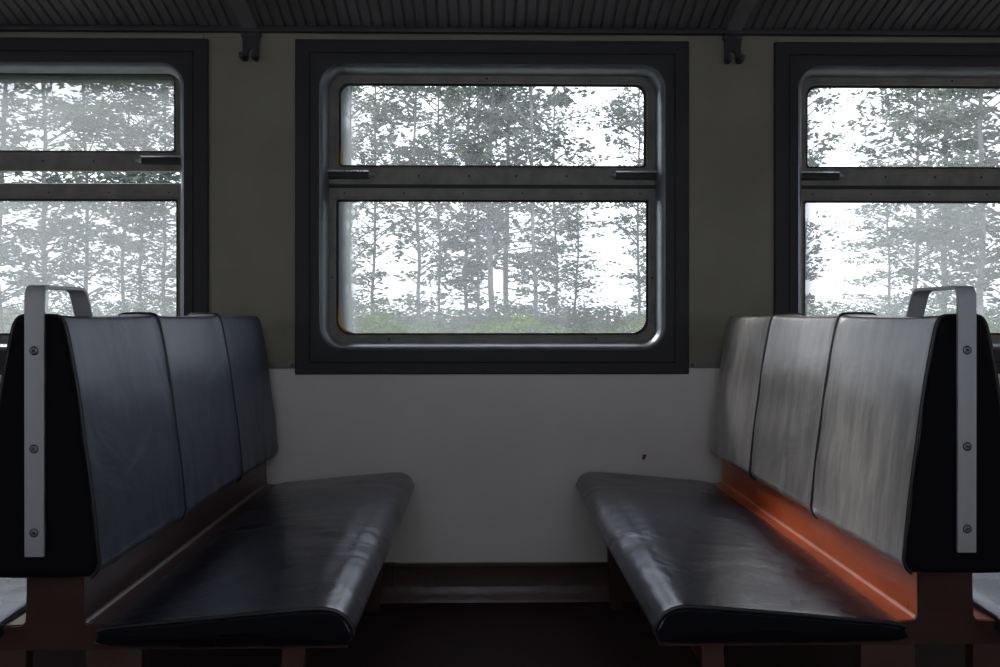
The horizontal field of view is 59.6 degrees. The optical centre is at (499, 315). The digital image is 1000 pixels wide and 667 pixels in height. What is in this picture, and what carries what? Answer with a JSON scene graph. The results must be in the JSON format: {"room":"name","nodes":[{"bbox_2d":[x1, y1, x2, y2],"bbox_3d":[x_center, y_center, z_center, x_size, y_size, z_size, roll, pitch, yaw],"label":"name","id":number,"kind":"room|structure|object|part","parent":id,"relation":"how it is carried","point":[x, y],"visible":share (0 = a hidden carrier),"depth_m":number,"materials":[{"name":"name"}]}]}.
{"room":"train carriage","nodes":[
{"label":"train carriage","id":0,"kind":"room"},
{"bbox_2d":[33,602,964,666],"bbox_3d":[0.006,0.975,1.190,8.000,0.060,3.660,0,0,-1],"label":"floor","id":1,"kind":"structure","parent":0,"point":[519,634],"depth_m":2.49,"materials":[{"name":"brown"}]},
{"bbox_2d":[0,285,414,666],"bbox_3d":[-0.789,0.446,2.131,1.064,0.996,1.355,0,0,-1],"label":"bench","id":2,"kind":"object","parent":1,"relation":"on","point":[140,512],"visible":1,"depth_m":1.63,"materials":[{"name":"leather"}]},
{"bbox_3d":[-1.097,0.530,2.134,0.442,0.071,1.337,0,0,-1],"label":"seat","id":3,"kind":"part","parent":2,"relation":"part of","materials":[{"name":"black leather"}]},
{"bbox_3d":[-0.880,0.764,1.542,0.098,0.360,0.027,0,0,-1],"label":"leg","id":4,"kind":"part","parent":2,"relation":"part of","materials":[{"name":"red paint"}]},
{"bbox_3d":[-0.779,0.175,1.551,0.032,0.454,0.189,0,0,-1],"label":"grab handle","id":5,"kind":"part","parent":2,"relation":"part of","materials":[{"name":"metal"}]},
{"bbox_3d":[-0.678,0.764,1.546,0.098,0.360,0.027,0,0,-1],"label":"leg","id":6,"kind":"part","parent":2,"relation":"part of","materials":[{"name":"red paint"}]},
{"bbox_3d":[-0.789,0.221,2.134,0.208,0.455,1.347,0,0,-1],"label":"backrest","id":7,"kind":"part","parent":2,"relation":"part of","materials":[{"name":"black leather"}]},
{"bbox_3d":[-0.779,0.505,1.544,1.020,0.160,0.035,0,0,-1],"label":"frame","id":8,"kind":"part","parent":2,"relation":"part of","materials":[{"name":"red paint"}]},
{"bbox_3d":[-0.482,0.530,2.144,0.442,0.071,1.337,0,0,-1],"label":"seat","id":9,"kind":"part","parent":2,"relation":"part of","materials":[{"name":"black leather"}]},
{"bbox_3d":[-0.374,0.764,1.551,0.060,0.360,0.023,0,0,-1],"label":"leg","id":10,"kind":"part","parent":2,"relation":"part of","materials":[{"name":"red paint"}]},
{"bbox_3d":[-0.380,0.607,2.174,0.040,0.047,1.220,0,0,-1],"label":"seat rail","id":11,"kind":"part","parent":2,"relation":"part of","materials":[{"name":"red paint"}]},
{"bbox_3d":[-0.396,0.764,2.797,0.060,0.360,0.025,0,0,-1],"label":"leg","id":12,"kind":"part","parent":2,"relation":"part of","materials":[{"name":"red paint"}]},
{"bbox_2d":[576,286,999,666],"bbox_3d":[0.782,0.446,2.158,1.064,0.996,1.355,0,0,-1],"label":"bench","id":13,"kind":"object","parent":1,"relation":"on","point":[856,501],"visible":1,"depth_m":1.67,"materials":[{"name":"leather"}]},
{"bbox_3d":[0.366,0.764,2.810,0.060,0.360,0.025,0,0,-1],"label":"leg","id":14,"kind":"part","parent":13,"relation":"part of","materials":[{"name":"red paint"}]},
{"bbox_3d":[0.372,0.607,2.187,0.040,0.047,1.220,0,0,-1],"label":"seat rail","id":15,"kind":"part","parent":13,"relation":"part of","materials":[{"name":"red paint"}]},
{"bbox_3d":[0.388,0.764,1.565,0.060,0.360,0.023,0,0,-1],"label":"leg","id":16,"kind":"part","parent":13,"relation":"part of","materials":[{"name":"red paint"}]},
{"bbox_3d":[0.475,0.530,2.161,0.442,0.071,1.337,0,0,-1],"label":"seat","id":17,"kind":"part","parent":13,"relation":"part of","materials":[{"name":"black leather"}]},
{"bbox_3d":[0.793,0.505,1.572,1.020,0.160,0.035,0,0,-1],"label":"frame","id":18,"kind":"part","parent":13,"relation":"part of","materials":[{"name":"red paint"}]},
{"bbox_3d":[0.782,0.221,2.162,0.208,0.455,1.347,0,0,-1],"label":"backrest","id":19,"kind":"part","parent":13,"relation":"part of","materials":[{"name":"black leather"}]},
{"bbox_3d":[0.692,0.764,1.570,0.098,0.360,0.027,0,0,-1],"label":"leg","id":20,"kind":"part","parent":13,"relation":"part of","materials":[{"name":"red paint"}]},
{"bbox_3d":[0.793,0.175,1.579,0.032,0.454,0.189,0,0,-1],"label":"grab handle","id":21,"kind":"part","parent":13,"relation":"part of","materials":[{"name":"metal"}]},
{"bbox_3d":[0.894,0.764,1.573,0.098,0.360,0.027,0,0,-1],"label":"leg","id":22,"kind":"part","parent":13,"relation":"part of","materials":[{"name":"red paint"}]},
{"bbox_3d":[1.090,0.530,2.172,0.442,0.071,1.337,0,0,-1],"label":"seat","id":23,"kind":"part","parent":13,"relation":"part of","materials":[{"name":"black leather"}]},
{"bbox_2d":[0,32,999,562],"bbox_3d":[-0.025,-0.280,2.959,8.000,2.450,0.121,0,0,-1],"label":"wall","id":24,"kind":"structure","parent":0,"point":[495,463],"depth_m":2.90,"materials":[{"name":"grey paint"}]},
{"bbox_2d":[0,32,208,374],"bbox_3d":[-1.614,-0.350,2.927,1.400,1.200,0.140,0,0,-1],"label":"window","id":25,"kind":"structure","parent":24,"relation":"in","point":[180,62],"depth_m":2.87,"materials":[{"name":"grey paint"}]},
{"bbox_3d":[-1.615,-0.688,2.937,1.170,0.401,0.020,0,0,-1],"label":"sash","id":26,"kind":"part","parent":25,"relation":"part of","materials":[{"name":"grey paint"}]},
{"bbox_3d":[-1.615,-0.161,2.937,1.170,0.572,0.020,0,0,-1],"label":"sash","id":27,"kind":"part","parent":25,"relation":"part of","materials":[{"name":"grey paint"}]},
{"bbox_3d":[-1.140,-0.524,2.920,0.158,0.023,0.018,0,0,-1],"label":"handle lever","id":28,"kind":"part","parent":25,"relation":"part of","materials":[{"name":"silver metal"}]},
{"bbox_3d":[-1.130,-0.520,2.925,0.138,0.024,0.020,0,0,-1],"label":"handle","id":29,"kind":"part","parent":25,"relation":"part of","materials":[{"name":"grey paint"}]},
{"bbox_2d":[268,362,294,368],"bbox_3d":[-0.818,0.164,2.883,0.286,0.021,0.007,0,0,-1],"label":"trim","id":30,"kind":"structure","parent":24,"relation":"attached to","point":[272,365],"depth_m":2.88,"materials":[{"name":"grey paint"}]},
{"bbox_2d":[295,34,688,374],"bbox_3d":[-0.025,-0.350,2.955,1.400,1.200,0.140,0,0,-1],"label":"window","id":31,"kind":"structure","parent":24,"relation":"in","point":[327,183],"depth_m":2.90,"materials":[{"name":"grey paint"}]},
{"bbox_3d":[-0.025,-0.165,2.969,1.058,0.459,0.004,0,0,-1],"label":"pane","id":32,"kind":"part","parent":31,"relation":"part of","materials":[{"name":"clear glass"}]},
{"bbox_3d":[-0.025,-0.645,2.969,1.042,0.283,0.004,0,0,-1],"label":"pane","id":33,"kind":"part","parent":31,"relation":"part of","materials":[{"name":"clear glass"}]},
{"bbox_3d":[-0.508,-0.474,2.936,0.138,0.024,0.020,0,0,-1],"label":"handle","id":34,"kind":"part","parent":31,"relation":"part of","materials":[{"name":"grey paint"}]},
{"bbox_3d":[-0.498,-0.478,2.931,0.158,0.023,0.018,0,0,-1],"label":"handle lever","id":35,"kind":"part","parent":31,"relation":"part of","materials":[{"name":"silver metal"}]},
{"bbox_3d":[-0.025,-0.641,2.965,1.170,0.401,0.020,0,0,-1],"label":"sash","id":36,"kind":"part","parent":31,"relation":"part of","materials":[{"name":"grey paint"}]},
{"bbox_3d":[-0.025,-0.161,2.965,1.170,0.572,0.020,0,0,-1],"label":"sash","id":37,"kind":"part","parent":31,"relation":"part of","materials":[{"name":"grey paint"}]},
{"bbox_3d":[0.450,-0.478,2.947,0.158,0.023,0.018,0,0,-1],"label":"handle lever","id":38,"kind":"part","parent":31,"relation":"part of","materials":[{"name":"silver metal"}]},
{"bbox_3d":[0.460,-0.474,2.953,0.138,0.024,0.020,0,0,-1],"label":"handle","id":39,"kind":"part","parent":31,"relation":"part of","materials":[{"name":"grey paint"}]},
{"bbox_2d":[0,0,999,63],"bbox_3d":[-0.019,-0.950,2.649,8.000,0.232,0.500,0,0,-1],"label":"luggage rack","id":40,"kind":"object","parent":24,"relation":"attached to","point":[732,20],"visible":1,"depth_m":2.83,"materials":[{"name":"black metal"}]},
{"bbox_3d":[-0.023,-0.944,2.886,8.000,0.020,0.025,0,0,-1],"label":"rail","id":41,"kind":"part","parent":40,"relation":"part of","materials":[{"name":"black metal"}]},
{"bbox_3d":[-0.022,-1.000,2.658,7.995,0.100,0.475,0,0,-1],"label":"rack panel","id":42,"kind":"part","parent":40,"relation":"part of","materials":[{"name":"grey metal"}]},
{"bbox_2d":[380,562,636,603],"bbox_3d":[-0.023,0.879,2.885,8.000,0.127,0.031,0,0,-1],"label":"baseboard","id":43,"kind":"structure","parent":24,"relation":"attached to","point":[443,582],"depth_m":2.89,"materials":[{"name":"red paint"}]},
{"bbox_2d":[689,362,720,367],"bbox_3d":[0.771,0.164,2.910,0.286,0.021,0.007,0,0,-1],"label":"trim","id":44,"kind":"structure","parent":24,"relation":"attached to","point":[691,364],"depth_m":2.91,"materials":[{"name":"grey paint"}]},
{"bbox_2d":[774,37,999,373],"bbox_3d":[1.565,-0.350,2.983,1.400,1.200,0.140,0,0,-1],"label":"window","id":45,"kind":"structure","parent":24,"relation":"in","point":[800,68],"depth_m":2.92,"materials":[{"name":"grey paint"}]},
{"bbox_3d":[1.565,-0.165,2.997,1.058,0.459,0.004,0,0,-1],"label":"pane","id":46,"kind":"part","parent":45,"relation":"part of","materials":[{"name":"clear glass"}]},
{"bbox_3d":[1.081,-0.474,2.964,0.138,0.024,0.020,0,0,-1],"label":"handle","id":47,"kind":"part","parent":45,"relation":"part of","materials":[{"name":"grey paint"}]},
{"bbox_3d":[1.091,-0.478,2.958,0.158,0.023,0.018,0,0,-1],"label":"handle lever","id":48,"kind":"part","parent":45,"relation":"part of","materials":[{"name":"silver metal"}]},
{"bbox_3d":[1.565,-0.641,2.993,1.170,0.401,0.020,0,0,-1],"label":"sash","id":49,"kind":"part","parent":45,"relation":"part of","materials":[{"name":"grey paint"}]},
{"bbox_3d":[1.565,-0.161,2.993,1.170,0.572,0.020,0,0,-1],"label":"sash","id":50,"kind":"part","parent":45,"relation":"part of","materials":[{"name":"grey paint"}]},
{"label":"outside","id":51,"kind":"structure","parent":0,"visible":0},
{"bbox_3d":[-0.692,1.566,41.194,140.000,2.042,75.000,0,0,-1],"label":"ground","id":52,"kind":"structure","parent":51,"visible":0},
{"bbox_2d":[0,83,87,240],"bbox_3d":[-14.201,-5.470,21.183,8.161,13.716,7.456,0,0,-33],"label":"leafy tree","id":53,"kind":"object","parent":52,"relation":"on","point":[2,212],"visible":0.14,"depth_m":23.08,"materials":[{"name":"grey plant"}]},
{"bbox_2d":[0,83,130,332],"bbox_3d":[-15.002,-5.685,26.559,7.530,13.671,7.371,0,0,-13],"label":"leafy tree","id":54,"kind":"object","parent":52,"relation":"on","point":[18,133],"visible":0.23,"depth_m":26.71,"materials":[{"name":"grey plant"}]},
{"bbox_2d":[0,83,145,315],"bbox_3d":[-12.094,-4.869,23.606,5.528,12.189,5.616,0,0,41],"label":"leafy tree","id":55,"kind":"object","parent":52,"relation":"on","point":[28,259],"visible":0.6,"depth_m":23.60,"materials":[{"name":"grey plant"}]},
{"bbox_2d":[13,83,153,314],"bbox_3d":[-13.412,-6.126,28.311,4.664,14.555,3.585,0,0,19],"label":"birch tree","id":56,"kind":"object","parent":52,"relation":"on","point":[86,278],"visible":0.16,"depth_m":28.41,"materials":[{"name":"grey plant"}]},
{"bbox_2d":[71,83,174,312],"bbox_3d":[-11.417,-5.175,26.715,3.654,12.648,3.802,0,0,4],"label":"birch tree","id":57,"kind":"object","parent":52,"relation":"on","point":[111,207],"visible":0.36,"depth_m":26.60,"materials":[{"name":"grey plant"}]},
{"bbox_2d":[81,83,180,315],"bbox_3d":[-10.013,-3.555,26.542,4.431,9.406,4.190,0,0,26],"label":"birch tree","id":58,"kind":"object","parent":52,"relation":"on","point":[136,105],"visible":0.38,"depth_m":26.37,"materials":[{"name":"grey plant"}]},
{"bbox_2d":[91,84,179,309],"bbox_3d":[-13.328,-5.701,32.685,4.111,13.702,4.277,0,0,3],"label":"birch tree","id":59,"kind":"object","parent":52,"relation":"on","point":[128,237],"visible":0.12,"depth_m":32.58,"materials":[{"name":"grey plant"}]},
{"bbox_2d":[110,84,180,315],"bbox_3d":[-9.148,-5.087,24.783,3.019,12.476,3.927,0,0,26],"label":"birch tree","id":60,"kind":"object","parent":52,"relation":"on","point":[144,134],"visible":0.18,"depth_m":24.38,"materials":[{"name":"grey plant"}]},
{"bbox_2d":[351,86,399,297],"bbox_3d":[-6.003,-6.166,36.724,4.408,14.631,4.208,0,0,5],"label":"birch tree","id":61,"kind":"object","parent":52,"relation":"on","point":[353,237],"visible":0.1,"depth_m":36.95,"materials":[{"name":"grey plant"}]},
{"bbox_2d":[350,86,426,315],"bbox_3d":[-4.548,-5.607,32.633,4.418,13.515,3.396,0,0,-38],"label":"birch tree","id":62,"kind":"object","parent":52,"relation":"on","point":[393,106],"visible":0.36,"depth_m":32.60,"materials":[{"name":"grey plant"}]},
{"bbox_2d":[355,86,476,332],"bbox_3d":[-2.838,-6.228,29.914,4.515,14.756,4.339,0,0,-4],"label":"birch tree","id":63,"kind":"object","parent":52,"relation":"on","point":[404,152],"visible":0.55,"depth_m":29.72,"materials":[{"name":"grey plant"}]},
{"bbox_2d":[382,86,485,324],"bbox_3d":[-2.805,-6.688,36.003,4.409,15.676,4.205,0,0,18],"label":"birch tree","id":64,"kind":"object","parent":52,"relation":"on","point":[429,126],"visible":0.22,"depth_m":35.69,"materials":[{"name":"grey plant"}]},
{"bbox_2d":[418,86,525,321],"bbox_3d":[-1.002,-6.182,32.043,4.354,14.662,4.799,0,0,16],"label":"birch tree","id":65,"kind":"object","parent":52,"relation":"on","point":[455,95],"visible":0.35,"depth_m":31.73,"materials":[{"name":"grey plant"}]},
{"bbox_2d":[434,86,520,309],"bbox_3d":[-0.637,-7.733,40.953,4.938,17.767,4.641,0,0,-12],"label":"birch tree","id":66,"kind":"object","parent":52,"relation":"on","point":[489,108],"visible":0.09,"depth_m":40.86,"materials":[{"name":"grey plant"}]},
{"bbox_2d":[415,87,553,325],"bbox_3d":[-0.386,-6.432,31.076,4.889,15.170,4.500,0,0,18],"label":"birch tree","id":67,"kind":"object","parent":52,"relation":"on","point":[489,209],"visible":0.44,"depth_m":30.91,"materials":[{"name":"grey plant"}]},
{"bbox_2d":[0,311,999,332],"bbox_3d":[0.019,0.670,22.380,31.893,1.624,5.918,0,0,-1],"label":"weeds","id":68,"kind":"object","parent":52,"relation":"on","point":[366,324],"visible":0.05,"depth_m":22.03,"materials":[{"name":"green plant"}]},
{"bbox_2d":[2,286,999,332],"bbox_3d":[0.235,-0.035,34.947,55.849,2.220,17.360,0,0,-1],"label":"undergrowth","id":69,"kind":"object","parent":52,"relation":"on","point":[453,323],"visible":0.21,"depth_m":29.60,"materials":[{"name":"green plant"}]},
{"bbox_2d":[450,87,575,314],"bbox_3d":[0.494,-7.025,35.099,4.913,16.350,4.874,0,0,40],"label":"birch tree","id":70,"kind":"object","parent":52,"relation":"on","point":[479,262],"visible":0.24,"depth_m":34.77,"materials":[{"name":"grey plant"}]},
{"bbox_2d":[466,87,595,332],"bbox_3d":[0.936,-6.645,29.151,4.664,15.595,3.585,0,0,-32],"label":"birch tree","id":71,"kind":"object","parent":52,"relation":"on","point":[531,256],"visible":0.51,"depth_m":29.05,"materials":[{"name":"grey plant"}]},
{"bbox_2d":[512,90,601,327],"bbox_3d":[2.270,-6.228,35.993,3.802,14.756,3.654,0,0,-9],"label":"birch tree","id":72,"kind":"object","parent":52,"relation":"on","point":[549,116],"visible":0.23,"depth_m":35.86,"materials":[{"name":"grey plant"}]},
{"bbox_2d":[531,155,617,330],"bbox_3d":[2.932,-2.518,33.916,3.817,7.331,3.516,0,0,26],"label":"birch tree","id":73,"kind":"object","parent":52,"relation":"on","point":[583,284],"visible":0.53,"depth_m":33.87,"materials":[{"name":"grey plant"}]},
{"bbox_2d":[588,87,645,316],"bbox_3d":[5.361,-5.607,34.301,3.927,13.515,3.019,0,0,21],"label":"birch tree","id":74,"kind":"object","parent":52,"relation":"on","point":[638,278],"visible":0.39,"depth_m":34.16,"materials":[{"name":"grey plant"}]},
{"bbox_2d":[611,89,645,311],"bbox_3d":[5.603,-5.175,32.013,3.654,12.648,3.802,0,0,27],"label":"birch tree","id":75,"kind":"object","parent":52,"relation":"on","point":[623,111],"visible":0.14,"depth_m":31.70,"materials":[{"name":"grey plant"}]},
{"bbox_2d":[806,88,850,309],"bbox_3d":[10.206,-5.644,30.222,3.674,13.586,3.504,0,0,21],"label":"birch tree","id":76,"kind":"object","parent":52,"relation":"on","point":[820,100],"visible":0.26,"depth_m":29.67,"materials":[{"name":"grey plant"}]},
{"bbox_2d":[824,148,940,316],"bbox_3d":[14.611,-2.533,33.215,4.518,7.361,4.422,0,0,-11],"label":"leafy tree","id":77,"kind":"object","parent":52,"relation":"on","point":[888,274],"visible":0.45,"depth_m":33.08,"materials":[{"name":"grey plant"}]},
{"bbox_2d":[832,88,999,308],"bbox_3d":[14.356,-5.704,29.823,5.079,13.716,5.574,0,0,30],"label":"leafy tree","id":78,"kind":"object","parent":52,"relation":"on","point":[917,258],"visible":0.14,"depth_m":29.81,"materials":[{"name":"grey plant"}]},
{"bbox_2d":[835,88,999,314],"bbox_3d":[13.571,-6.210,27.181,6.401,14.722,6.265,0,0,-21],"label":"leafy tree","id":79,"kind":"object","parent":52,"relation":"on","point":[991,135],"visible":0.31,"depth_m":27.14,"materials":[{"name":"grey plant"}]},
{"bbox_2d":[850,88,999,316],"bbox_3d":[13.835,-5.454,25.439,6.740,13.205,6.633,0,0,24],"label":"leafy tree","id":80,"kind":"object","parent":52,"relation":"on","point":[980,260],"visible":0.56,"depth_m":25.11,"materials":[{"name":"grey plant"}]},
{"bbox_2d":[890,88,999,305],"bbox_3d":[14.655,-6.232,25.152,7.425,14.768,6.792,0,0,40],"label":"leafy tree","id":81,"kind":"object","parent":52,"relation":"on","point":[946,105],"visible":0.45,"depth_m":24.82,"materials":[{"name":"grey plant"}]}
]}

